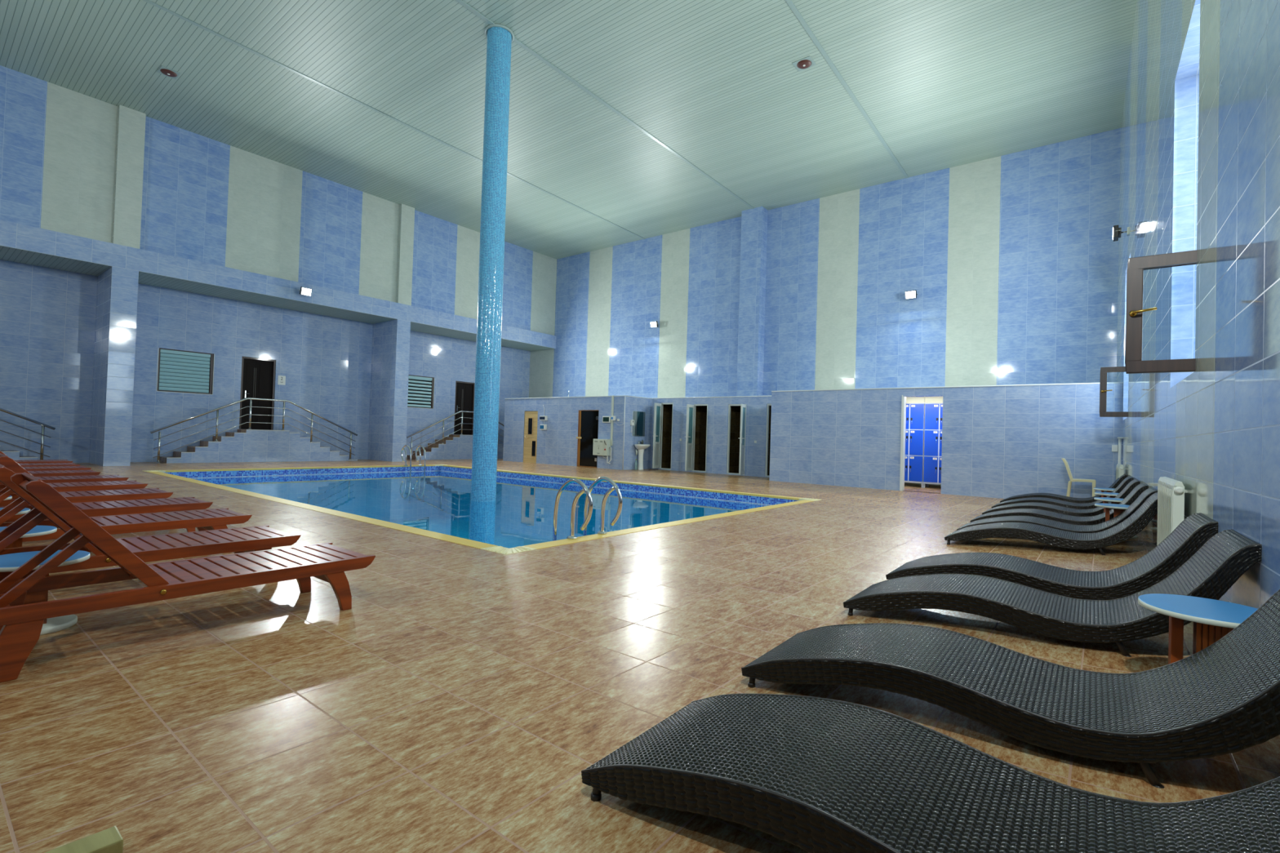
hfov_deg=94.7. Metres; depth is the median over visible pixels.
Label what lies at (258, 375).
door
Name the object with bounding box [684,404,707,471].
door
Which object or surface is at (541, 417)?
box
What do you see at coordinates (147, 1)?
trim
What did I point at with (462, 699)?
floor
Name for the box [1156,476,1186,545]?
radiator
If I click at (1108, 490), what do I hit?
side table
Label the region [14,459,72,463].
lounger
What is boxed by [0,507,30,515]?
side table
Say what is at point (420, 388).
window
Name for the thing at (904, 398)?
trim
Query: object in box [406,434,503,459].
staircase
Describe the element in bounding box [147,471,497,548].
pool edge
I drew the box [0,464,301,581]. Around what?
lounger
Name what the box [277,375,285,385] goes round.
door sign
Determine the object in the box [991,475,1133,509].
chaise
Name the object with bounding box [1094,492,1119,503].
side table
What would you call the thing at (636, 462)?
water bottle
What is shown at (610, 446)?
pipe
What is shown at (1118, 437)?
pipe
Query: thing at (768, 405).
door
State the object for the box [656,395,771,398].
trim
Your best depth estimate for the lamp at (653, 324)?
19.94 m
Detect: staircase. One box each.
[0,445,38,460]
[160,429,357,463]
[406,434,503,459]
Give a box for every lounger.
[0,451,213,532]
[0,453,252,542]
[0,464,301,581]
[0,472,375,682]
[0,475,128,484]
[0,480,147,493]
[0,488,173,514]
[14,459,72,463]
[18,462,79,466]
[22,466,91,471]
[27,469,100,476]
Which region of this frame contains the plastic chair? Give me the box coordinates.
[1061,457,1096,497]
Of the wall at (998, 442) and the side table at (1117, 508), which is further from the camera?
the wall at (998, 442)
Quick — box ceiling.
[0,0,1137,259]
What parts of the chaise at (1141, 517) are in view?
leg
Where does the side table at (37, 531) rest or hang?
on the floor
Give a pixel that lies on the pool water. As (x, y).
(427, 492)
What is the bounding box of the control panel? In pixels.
[602,416,610,422]
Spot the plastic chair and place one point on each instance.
(1064, 460)
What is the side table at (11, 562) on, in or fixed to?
on the floor
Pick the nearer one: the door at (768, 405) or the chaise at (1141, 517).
the chaise at (1141, 517)
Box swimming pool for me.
[165,466,799,548]
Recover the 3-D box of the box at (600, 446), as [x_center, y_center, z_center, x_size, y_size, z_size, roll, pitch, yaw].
[-1.158,0.623,17.711,0.560,0.490,0.207,1,-1,38]
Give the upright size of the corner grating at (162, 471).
0.037 m
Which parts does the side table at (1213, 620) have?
leg, leg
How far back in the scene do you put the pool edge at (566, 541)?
6.49 m
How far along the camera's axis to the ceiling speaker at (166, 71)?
11.60 m
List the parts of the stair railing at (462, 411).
post, post, handrail, rod, rod, rod, post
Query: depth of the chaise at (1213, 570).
2.90 m
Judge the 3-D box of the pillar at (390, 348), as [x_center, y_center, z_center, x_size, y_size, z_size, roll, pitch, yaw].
[-7.866,-2.878,18.614,1.500,7.900,0.435,1,-1,38]
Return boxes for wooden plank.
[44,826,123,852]
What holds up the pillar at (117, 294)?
on the floor
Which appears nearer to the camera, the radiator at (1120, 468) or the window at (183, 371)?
the radiator at (1120, 468)
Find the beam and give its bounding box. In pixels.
[0,219,555,351]
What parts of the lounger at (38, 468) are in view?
rail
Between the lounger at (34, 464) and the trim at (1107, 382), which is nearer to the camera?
the lounger at (34, 464)
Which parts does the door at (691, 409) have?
panel, frosted glass, frame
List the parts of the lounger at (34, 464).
rail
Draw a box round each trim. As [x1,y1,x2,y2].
[142,0,645,239]
[455,0,754,208]
[504,395,625,399]
[622,395,625,470]
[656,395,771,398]
[771,382,1123,391]
[785,0,908,177]
[899,395,906,490]
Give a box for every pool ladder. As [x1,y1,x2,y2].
[400,444,426,472]
[552,476,622,541]
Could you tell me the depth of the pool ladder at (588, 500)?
5.78 m
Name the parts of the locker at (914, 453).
door, door, door, panel, door, door, door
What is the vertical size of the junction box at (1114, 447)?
0.120 m
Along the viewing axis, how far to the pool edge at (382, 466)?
13.83 m
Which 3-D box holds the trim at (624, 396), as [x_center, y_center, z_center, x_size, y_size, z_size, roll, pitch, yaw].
[-0.468,0.188,17.316,0.021,2.180,0.024,1,-1,38]
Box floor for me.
[0,458,1279,852]
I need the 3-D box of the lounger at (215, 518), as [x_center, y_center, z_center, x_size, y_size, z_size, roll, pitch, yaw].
[-3.858,0.574,4.207,0.574,0.759,1.742,1,-1,38]
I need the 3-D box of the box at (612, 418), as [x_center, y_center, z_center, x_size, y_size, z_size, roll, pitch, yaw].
[-0.793,-0.246,17.547,0.148,0.135,0.068,1,-1,38]
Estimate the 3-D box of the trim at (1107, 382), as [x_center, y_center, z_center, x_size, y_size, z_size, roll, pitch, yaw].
[5.928,-0.825,12.563,6.763,0.021,0.024,1,-1,38]
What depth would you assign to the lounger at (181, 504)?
5.08 m
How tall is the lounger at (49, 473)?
0.759 m
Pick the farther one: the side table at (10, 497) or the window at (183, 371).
the window at (183, 371)
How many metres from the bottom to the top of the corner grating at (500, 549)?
0.037 m
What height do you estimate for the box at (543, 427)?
0.182 m
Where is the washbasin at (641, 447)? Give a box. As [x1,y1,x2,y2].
[634,440,650,470]
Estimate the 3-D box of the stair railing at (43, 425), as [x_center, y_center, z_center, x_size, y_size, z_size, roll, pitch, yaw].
[-14.213,-0.109,10.837,0.090,1.716,4.972,1,-1,38]
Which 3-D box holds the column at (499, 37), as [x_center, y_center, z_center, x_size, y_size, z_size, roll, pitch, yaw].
[-2.575,-2.134,10.132,0.506,9.350,0.506,1,-1,38]
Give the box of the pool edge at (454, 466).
[443,465,800,500]
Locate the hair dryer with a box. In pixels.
[630,419,634,432]
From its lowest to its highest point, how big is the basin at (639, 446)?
0.165 m
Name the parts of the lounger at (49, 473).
rail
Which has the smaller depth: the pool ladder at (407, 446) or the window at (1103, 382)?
the window at (1103, 382)
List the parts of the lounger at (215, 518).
backrest, rail, rail, leg, leg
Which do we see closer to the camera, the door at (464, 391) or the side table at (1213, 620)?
the side table at (1213, 620)
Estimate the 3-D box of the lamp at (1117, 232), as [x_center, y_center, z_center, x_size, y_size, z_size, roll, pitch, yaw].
[8.098,-3.268,9.930,0.203,0.200,0.300,1,-1,38]
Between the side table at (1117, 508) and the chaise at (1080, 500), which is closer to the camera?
the side table at (1117, 508)
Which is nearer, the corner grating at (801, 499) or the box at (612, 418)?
the corner grating at (801, 499)
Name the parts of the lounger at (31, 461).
rail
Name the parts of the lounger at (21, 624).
leg, leg, backrest, rail, rail, leg, leg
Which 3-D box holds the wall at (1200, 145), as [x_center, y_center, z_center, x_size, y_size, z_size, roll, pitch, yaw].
[4.503,-2.736,4.676,0.340,7.900,19.337,1,-1,37]
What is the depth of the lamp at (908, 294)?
14.90 m
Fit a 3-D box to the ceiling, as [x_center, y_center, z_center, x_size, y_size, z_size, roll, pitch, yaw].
[-2.751,-6.810,10.565,19.600,0.001,19.330,1,-1,38]
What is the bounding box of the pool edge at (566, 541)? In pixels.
[524,500,812,549]
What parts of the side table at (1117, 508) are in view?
leg, leg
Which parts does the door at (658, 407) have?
panel, frosted glass, frame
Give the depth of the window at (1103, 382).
9.45 m
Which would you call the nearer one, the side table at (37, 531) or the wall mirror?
the side table at (37, 531)
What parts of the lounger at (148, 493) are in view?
rail, rail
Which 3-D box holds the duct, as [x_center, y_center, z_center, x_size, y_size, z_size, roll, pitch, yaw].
[-0.831,-0.179,17.599,0.070,1.500,0.030,1,-1,38]
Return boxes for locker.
[904,396,926,487]
[922,396,942,488]
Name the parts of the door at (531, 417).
pane, pane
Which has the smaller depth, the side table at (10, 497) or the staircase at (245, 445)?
the side table at (10, 497)
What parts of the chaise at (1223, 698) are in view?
leg, panel, leg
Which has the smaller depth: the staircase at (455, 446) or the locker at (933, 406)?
the locker at (933, 406)
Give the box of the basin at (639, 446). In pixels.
[634,444,650,449]
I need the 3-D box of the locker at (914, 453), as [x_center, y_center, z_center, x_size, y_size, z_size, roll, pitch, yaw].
[6.544,0.369,14.209,0.662,2.140,0.478,1,-1,38]
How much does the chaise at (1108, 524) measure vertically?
0.638 m
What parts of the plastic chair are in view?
backrest, leg, seat, leg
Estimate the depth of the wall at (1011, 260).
15.69 m
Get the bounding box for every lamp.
[298,286,311,296]
[649,320,658,327]
[905,289,917,299]
[1112,225,1128,241]
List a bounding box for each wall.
[0,65,556,335]
[0,259,530,462]
[502,382,1123,498]
[528,128,1120,398]
[1116,0,1279,629]
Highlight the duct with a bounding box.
[610,395,613,445]
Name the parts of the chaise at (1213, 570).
leg, leg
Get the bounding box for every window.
[156,347,214,395]
[407,374,435,408]
[1099,366,1128,417]
[1124,249,1197,373]
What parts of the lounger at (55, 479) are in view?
rail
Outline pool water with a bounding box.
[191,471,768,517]
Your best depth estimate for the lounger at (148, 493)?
5.79 m
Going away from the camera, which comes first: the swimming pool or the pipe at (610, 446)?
the swimming pool
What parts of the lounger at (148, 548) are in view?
backrest, rail, rail, leg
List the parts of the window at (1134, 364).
handle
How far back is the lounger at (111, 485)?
6.58 m
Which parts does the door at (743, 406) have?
panel, frosted glass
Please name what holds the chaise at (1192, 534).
on the floor
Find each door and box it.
[239,356,275,430]
[453,381,475,435]
[523,411,537,463]
[576,409,599,467]
[652,402,673,469]
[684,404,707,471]
[726,404,746,475]
[764,404,771,476]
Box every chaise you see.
[581,693,1279,852]
[741,589,1279,788]
[843,528,1262,657]
[885,512,1217,599]
[944,492,1157,555]
[956,487,1157,533]
[970,483,1148,525]
[982,479,1140,516]
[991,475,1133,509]
[1000,473,1128,503]
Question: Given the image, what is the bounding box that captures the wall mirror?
[631,410,645,436]
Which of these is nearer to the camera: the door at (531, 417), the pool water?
the pool water
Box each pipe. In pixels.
[602,446,611,463]
[1117,436,1122,463]
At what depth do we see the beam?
14.67 m
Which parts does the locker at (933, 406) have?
door, door, door, panel, door, door, door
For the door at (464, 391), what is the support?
in the wall at (47, 315)
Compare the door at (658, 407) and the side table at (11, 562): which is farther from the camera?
the door at (658, 407)
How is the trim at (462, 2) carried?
attached to the ceiling
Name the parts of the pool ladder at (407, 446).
grab rail, grab rail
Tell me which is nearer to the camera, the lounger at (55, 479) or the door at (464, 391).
the lounger at (55, 479)
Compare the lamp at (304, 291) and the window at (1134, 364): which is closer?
the window at (1134, 364)
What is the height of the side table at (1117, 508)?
0.335 m
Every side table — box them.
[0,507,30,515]
[0,525,57,548]
[0,550,90,635]
[4,495,12,500]
[1093,487,1115,497]
[1093,497,1124,512]
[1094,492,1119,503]
[1094,503,1137,538]
[1137,593,1257,664]
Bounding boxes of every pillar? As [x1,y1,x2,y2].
[88,104,146,466]
[367,204,414,462]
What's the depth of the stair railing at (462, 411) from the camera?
20.25 m
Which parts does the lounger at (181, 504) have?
rail, rail, leg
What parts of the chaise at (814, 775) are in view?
leg, panel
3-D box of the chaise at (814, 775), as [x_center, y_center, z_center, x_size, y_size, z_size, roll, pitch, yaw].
[0.703,0.725,1.330,1.730,0.638,0.574,1,-1,38]
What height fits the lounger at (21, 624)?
0.759 m
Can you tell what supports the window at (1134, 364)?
in the wall at (1200, 145)
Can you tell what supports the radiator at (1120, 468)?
attached to the wall at (1200, 145)
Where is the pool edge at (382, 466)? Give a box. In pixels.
[164,464,435,472]
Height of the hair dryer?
0.386 m
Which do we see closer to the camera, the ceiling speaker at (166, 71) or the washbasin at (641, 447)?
the ceiling speaker at (166, 71)
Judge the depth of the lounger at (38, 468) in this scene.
8.66 m
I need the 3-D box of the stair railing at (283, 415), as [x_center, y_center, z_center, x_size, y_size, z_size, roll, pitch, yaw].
[-10.137,0.102,15.998,0.090,1.716,4.972,1,-1,38]
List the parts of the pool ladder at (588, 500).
grab rail, grab rail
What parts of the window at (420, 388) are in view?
panel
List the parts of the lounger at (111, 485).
rail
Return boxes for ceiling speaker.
[156,65,180,79]
[791,56,816,71]
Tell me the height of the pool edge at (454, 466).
0.032 m
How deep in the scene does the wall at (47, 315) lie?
15.22 m
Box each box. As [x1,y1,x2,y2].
[539,415,547,420]
[539,424,546,430]
[592,439,610,455]
[610,416,616,420]
[1111,444,1118,452]
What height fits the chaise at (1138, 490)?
0.638 m
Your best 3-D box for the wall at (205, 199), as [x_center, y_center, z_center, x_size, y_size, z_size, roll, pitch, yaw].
[-9.325,-5.398,15.697,0.001,3.050,19.330,1,-1,38]
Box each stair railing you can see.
[0,408,55,459]
[150,397,357,463]
[406,410,504,460]
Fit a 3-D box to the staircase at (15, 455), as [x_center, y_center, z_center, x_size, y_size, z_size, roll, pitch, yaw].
[-14.349,0.318,11.156,0.662,0.866,4.651,1,-1,38]
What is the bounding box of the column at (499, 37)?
[469,23,514,544]
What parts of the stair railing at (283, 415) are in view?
post, post, post, rod, handrail, rod, rod, post, post, post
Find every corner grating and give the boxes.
[142,470,165,472]
[480,546,536,555]
[799,497,821,501]
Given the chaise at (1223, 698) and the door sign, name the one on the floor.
the chaise at (1223, 698)
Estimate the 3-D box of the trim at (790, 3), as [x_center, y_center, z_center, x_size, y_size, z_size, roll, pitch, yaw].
[1.051,-6.739,7.560,0.076,0.012,19.334,1,-1,37]
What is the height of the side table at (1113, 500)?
0.335 m
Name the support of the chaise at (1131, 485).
on the floor
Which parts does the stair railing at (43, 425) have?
rod, rod, rod, handrail, post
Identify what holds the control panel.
attached to the wall at (998, 442)
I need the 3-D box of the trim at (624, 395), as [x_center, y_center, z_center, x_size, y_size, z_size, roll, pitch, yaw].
[-2.592,-0.939,19.040,5.500,0.021,0.024,1,-1,38]
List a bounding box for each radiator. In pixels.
[1115,463,1125,479]
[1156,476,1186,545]
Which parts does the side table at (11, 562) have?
leg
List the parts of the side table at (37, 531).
leg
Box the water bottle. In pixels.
[634,458,637,470]
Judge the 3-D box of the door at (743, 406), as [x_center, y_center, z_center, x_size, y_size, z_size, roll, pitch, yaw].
[2.773,0.355,16.345,0.425,1.978,0.940,2,-1,-13]
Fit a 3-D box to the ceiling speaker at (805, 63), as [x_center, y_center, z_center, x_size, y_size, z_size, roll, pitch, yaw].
[2.999,-6.609,10.765,0.340,0.044,0.300,1,-1,38]

